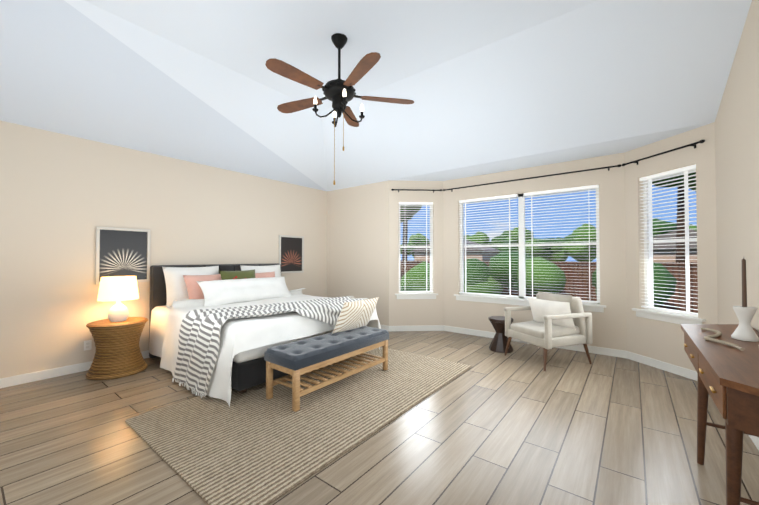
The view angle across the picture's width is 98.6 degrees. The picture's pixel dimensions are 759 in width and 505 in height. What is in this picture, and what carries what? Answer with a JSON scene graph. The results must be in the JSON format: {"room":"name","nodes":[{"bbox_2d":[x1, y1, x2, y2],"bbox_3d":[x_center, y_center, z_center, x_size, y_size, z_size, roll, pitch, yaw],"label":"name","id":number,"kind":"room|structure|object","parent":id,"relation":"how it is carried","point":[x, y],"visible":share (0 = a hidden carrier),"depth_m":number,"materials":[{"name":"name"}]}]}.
{"room":"bedroom","nodes":[
{"label":"bedroom","id":0,"kind":"room"},
{"bbox_2d":[0,121,326,378],"bbox_3d":[-3.336,-0.144,4.330,0.160,3.140,7.320,-1,-1,38],"label":"wall","id":1,"kind":"structure","parent":0,"point":[62,196],"depth_m":4.00,"materials":[{"name":"beige paint"}]},
{"bbox_2d":[84,340,91,350],"bbox_3d":[-3.520,1.119,3.934,0.008,0.116,0.072,-1,-1,38],"label":"electrical outlet plate","id":2,"kind":"object","parent":1,"relation":"attached to","point":[87,344],"visible":1,"depth_m":3.94,"materials":[{"name":"white plastic"}]},
{"bbox_2d":[95,226,150,283],"bbox_3d":[-3.298,0.039,4.216,0.030,0.710,0.570,-1,-1,38],"label":"art","id":3,"kind":"object","parent":1,"relation":"attached to","point":[122,251],"visible":0.83,"depth_m":4.20,"materials":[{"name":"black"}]},
{"bbox_2d":[279,235,303,273],"bbox_3d":[-1.694,0.036,6.287,0.030,0.720,0.570,-1,-1,38],"label":"art","id":4,"kind":"object","parent":1,"relation":"attached to","point":[291,254],"visible":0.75,"depth_m":6.29,"materials":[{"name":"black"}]},
{"bbox_2d":[0,325,758,449],"bbox_3d":[-0.736,1.350,2.710,5.917,0.100,7.671,-1,-1,38],"label":"baseboard","id":5,"kind":"structure","parent":1,"relation":"attached to","point":[86,366],"depth_m":4.07,"materials":[{"name":"white wood"}]},
{"bbox_2d":[327,181,388,325],"bbox_3d":[-0.491,-0.108,6.655,1.810,3.140,0.160,-1,-1,38],"label":"wall","id":6,"kind":"structure","parent":0,"point":[357,241],"depth_m":6.47,"materials":[{"name":"beige paint"}]},
{"bbox_2d":[0,0,751,190],"bbox_3d":[-0.725,-1.675,2.752,5.930,0.570,7.665,-1,-1,38],"label":"ceiling","id":7,"kind":"structure","parent":0,"point":[490,86],"depth_m":3.31,"materials":[{"name":"paint"}]},
{"bbox_2d":[265,33,413,184],"bbox_3d":[-0.408,-1.283,2.947,1.350,1.344,1.326,-1,-1,38],"label":"ceiling fan","id":8,"kind":"object","parent":7,"relation":"hanging from","point":[339,93],"visible":0.98,"depth_m":2.91,"materials":[{"name":"brown wood"}]},
{"bbox_2d":[0,331,758,504],"bbox_3d":[-0.539,1.504,2.959,6.910,0.200,9.300,-1,-1,38],"label":"floor","id":9,"kind":"structure","parent":0,"point":[518,425],"depth_m":2.38,"materials":[{"name":"brown wood"}]},
{"bbox_2d":[85,317,147,379],"bbox_3d":[-3.111,1.117,3.883,0.576,0.600,0.576,-1,-1,38],"label":"nightstand","id":10,"kind":"object","parent":9,"relation":"on","point":[118,353],"visible":1,"depth_m":3.71,"materials":[{"name":"wicker"}]},
{"bbox_2d":[97,276,138,321],"bbox_3d":[-3.111,0.552,3.892,0.392,0.525,0.392,-1,-1,38],"label":"lamp","id":11,"kind":"object","parent":10,"relation":"on","point":[118,289],"visible":1,"depth_m":3.79,"materials":[{"name":"white fabric"}]},
{"bbox_2d":[149,263,380,406],"bbox_3d":[-1.573,0.801,4.478,2.388,1.250,2.326,-1,-1,38],"label":"bed","id":12,"kind":"object","parent":9,"relation":"on","point":[217,330],"visible":0.94,"depth_m":3.71,"materials":[{"name":"fabric"}]},
{"bbox_2d":[125,347,471,504],"bbox_3d":[-0.481,1.403,3.378,1.750,0.012,3.070,-1,-1,38],"label":"rug","id":13,"kind":"object","parent":9,"relation":"on","point":[253,445],"visible":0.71,"depth_m":2.60,"materials":[{"name":"fabric"}]},
{"bbox_2d":[264,326,388,411],"bbox_3d":[-0.490,1.159,3.509,0.470,0.475,1.390,-1,-1,38],"label":"bench","id":14,"kind":"object","parent":13,"relation":"on","point":[297,360],"visible":0.96,"depth_m":3.21,"materials":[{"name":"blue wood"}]},
{"bbox_2d":[332,297,378,333],"bbox_3d":[-0.271,0.732,3.840,0.246,0.371,0.620,-1,-1,38],"label":"accent pillow","id":15,"kind":"object","parent":14,"relation":"on","point":[355,314],"visible":1,"depth_m":3.71,"materials":[{"name":"beige fabric"}]},
{"bbox_2d":[489,316,512,352],"bbox_3d":[1.784,1.197,4.795,0.336,0.468,0.342,-1,-1,38],"label":"side table","id":16,"kind":"object","parent":9,"relation":"on","point":[498,344],"visible":0.79,"depth_m":4.71,"materials":[{"name":"brown wood"}]},
{"bbox_2d":[504,291,591,370],"bbox_3d":[2.219,0.988,4.347,0.792,0.878,0.734,0,-1,-20],"label":"chair","id":17,"kind":"object","parent":9,"relation":"on","point":[560,320],"visible":1,"depth_m":4.14,"materials":[{"name":"white fabric"}]},
{"bbox_2d":[681,324,758,504],"bbox_3d":[2.022,0.960,1.806,0.394,0.849,2.000,-1,-1,38],"label":"console table","id":18,"kind":"object","parent":9,"relation":"on","point":[728,378],"visible":1,"depth_m":1.50,"materials":[{"name":"brown wood"}]},
{"bbox_2d":[701,327,744,350],"bbox_3d":[2.094,0.527,2.027,0.130,0.021,0.594,-1,-1,38],"label":"bead garland","id":19,"kind":"object","parent":18,"relation":"on","point":[711,337],"visible":1,"depth_m":1.97,"materials":[{"name":"beige wood"}]},
{"bbox_2d":[731,259,758,341],"bbox_3d":[2.263,0.281,2.022,0.120,0.512,0.120,-1,-1,38],"label":"candlestick","id":20,"kind":"object","parent":18,"relation":"on","point":[744,330],"visible":1,"depth_m":2.00,"materials":[{"name":"white ceramic"}]},
{"bbox_2d":[389,122,717,371],"bbox_3d":[2.135,-0.134,5.016,4.560,3.140,0.943,-1,-1,38],"label":"wall","id":21,"kind":"structure","parent":0,"point":[618,324],"depth_m":4.53,"materials":[{"name":"beige paint"}]},
{"bbox_2d":[399,205,432,292],"bbox_3d":[0.677,-0.085,6.179,0.660,1.720,0.060,0,-1,-3],"label":"window","id":22,"kind":"structure","parent":21,"relation":"in","point":[431,254],"depth_m":6.16,"materials":[{"name":"white plastic"}]},
{"bbox_2d":[399,202,432,291],"bbox_3d":[0.681,-0.103,6.105,0.648,1.683,0.052,0,-1,-3],"label":"window blinds","id":23,"kind":"object","parent":22,"relation":"attached to","point":[426,210],"visible":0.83,"depth_m":6.10,"materials":[{"name":"white plastic"}]},
{"bbox_2d":[395,293,437,298],"bbox_3d":[0.682,0.812,6.070,0.800,0.103,0.130,0,-1,-3],"label":"window sill","id":24,"kind":"structure","parent":21,"relation":"attached to","point":[416,296],"depth_m":6.04,"materials":[{"name":"white"}]},
{"bbox_2d":[391,189,441,192],"bbox_3d":[0.686,-1.148,6.028,0.948,0.060,0.103,0,-1,-3],"label":"curtain rod","id":25,"kind":"object","parent":21,"relation":"attached to","point":[433,190],"visible":1,"depth_m":5.99,"materials":[{"name":"black metal"}]},
{"bbox_2d":[460,188,599,303],"bbox_3d":[2.337,-0.098,5.349,2.130,1.720,0.060,-1,-1,38],"label":"window","id":26,"kind":"structure","parent":21,"relation":"in","point":[521,246],"depth_m":5.32,"materials":[{"name":"white plastic"}]},
{"bbox_2d":[459,185,599,302],"bbox_3d":[2.291,-0.116,5.291,2.118,1.683,0.052,-1,-1,38],"label":"window blinds","id":27,"kind":"object","parent":26,"relation":"attached to","point":[531,202],"visible":0.94,"depth_m":5.19,"materials":[{"name":"white plastic"}]},
{"bbox_2d":[454,294,605,312],"bbox_3d":[2.278,0.800,5.260,2.270,0.103,0.130,-1,-1,38],"label":"window sill","id":28,"kind":"structure","parent":21,"relation":"attached to","point":[525,302],"depth_m":5.36,"materials":[{"name":"white"}]},
{"bbox_2d":[443,164,621,191],"bbox_3d":[2.234,-1.160,5.233,2.651,0.060,0.103,-1,-1,38],"label":"curtain rod","id":29,"kind":"object","parent":21,"relation":"attached to","point":[608,167],"visible":1,"depth_m":4.99,"materials":[{"name":"black metal"}]},
{"bbox_2d":[622,139,704,165],"bbox_3d":[3.390,-1.181,3.933,0.103,0.060,0.948,0,-1,-11],"label":"curtain rod","id":30,"kind":"object","parent":21,"relation":"attached to","point":[681,147],"visible":1,"depth_m":3.83,"materials":[{"name":"black metal"}]},
{"bbox_2d":[632,308,705,323],"bbox_3d":[3.462,0.779,3.917,0.130,0.103,0.800,0,-1,-11],"label":"window sill","id":31,"kind":"structure","parent":21,"relation":"attached to","point":[675,318],"depth_m":3.88,"materials":[{"name":"white wood"}]},
{"bbox_2d":[643,169,697,316],"bbox_3d":[3.555,-0.120,3.950,0.060,1.720,0.660,0,-1,-11],"label":"window","id":32,"kind":"structure","parent":21,"relation":"in","point":[646,273],"depth_m":4.22,"materials":[{"name":"white plastic"}]},
{"bbox_2d":[639,164,697,315],"bbox_3d":[3.482,-0.137,3.935,0.052,1.683,0.648,0,-1,-11],"label":"window blinds","id":33,"kind":"object","parent":32,"relation":"attached to","point":[686,169],"visible":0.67,"depth_m":3.89,"materials":[{"name":"white plastic"}]},
{"bbox_2d":[715,0,758,331],"bbox_3d":[1.462,-0.463,0.617,0.160,3.660,7.320,-1,-1,38],"label":"wall","id":34,"kind":"structure","parent":0,"point":[737,167],"depth_m":2.68,"materials":[{"name":"beige paint"}]},
{"label":"outside","id":35,"kind":"structure","parent":0,"visible":0},
{"bbox_3d":[21.365,2.439,27.407,90.000,0.200,70.000,-1,-1,38],"label":"ground","id":36,"kind":"structure","parent":35,"visible":0},
{"bbox_2d":[410,239,502,260],"bbox_3d":[8.717,0.444,37.238,8.800,4.100,5.800,-1,-1,38],"label":"house","id":37,"kind":"structure","parent":36,"relation":"on","point":[416,252],"depth_m":35.21,"materials":[{"name":"beige"}]},
{"bbox_2d":[400,172,696,261],"bbox_3d":[17.543,-2.582,33.005,59.447,10.036,47.047,-1,-1,38],"label":"trees","id":38,"kind":"object","parent":36,"relation":"on","point":[582,255],"visible":0.25,"depth_m":39.43,"materials":[{"name":"green plant"}]},
{"bbox_2d":[400,251,697,312],"bbox_3d":[3.514,1.176,9.282,40.000,2.590,9.452,-1,-1,38],"label":"bushes","id":39,"kind":"object","parent":36,"relation":"on","point":[580,270],"visible":0.4,"depth_m":11.72,"materials":[{"name":"green plant"}]},
{"bbox_2d":[653,230,696,261],"bbox_3d":[24.349,0.273,26.394,8.800,4.100,5.800,-1,-1,38],"label":"house","id":40,"kind":"structure","parent":36,"relation":"on","point":[692,251],"depth_m":24.78,"materials":[{"name":"beige"}]}
]}

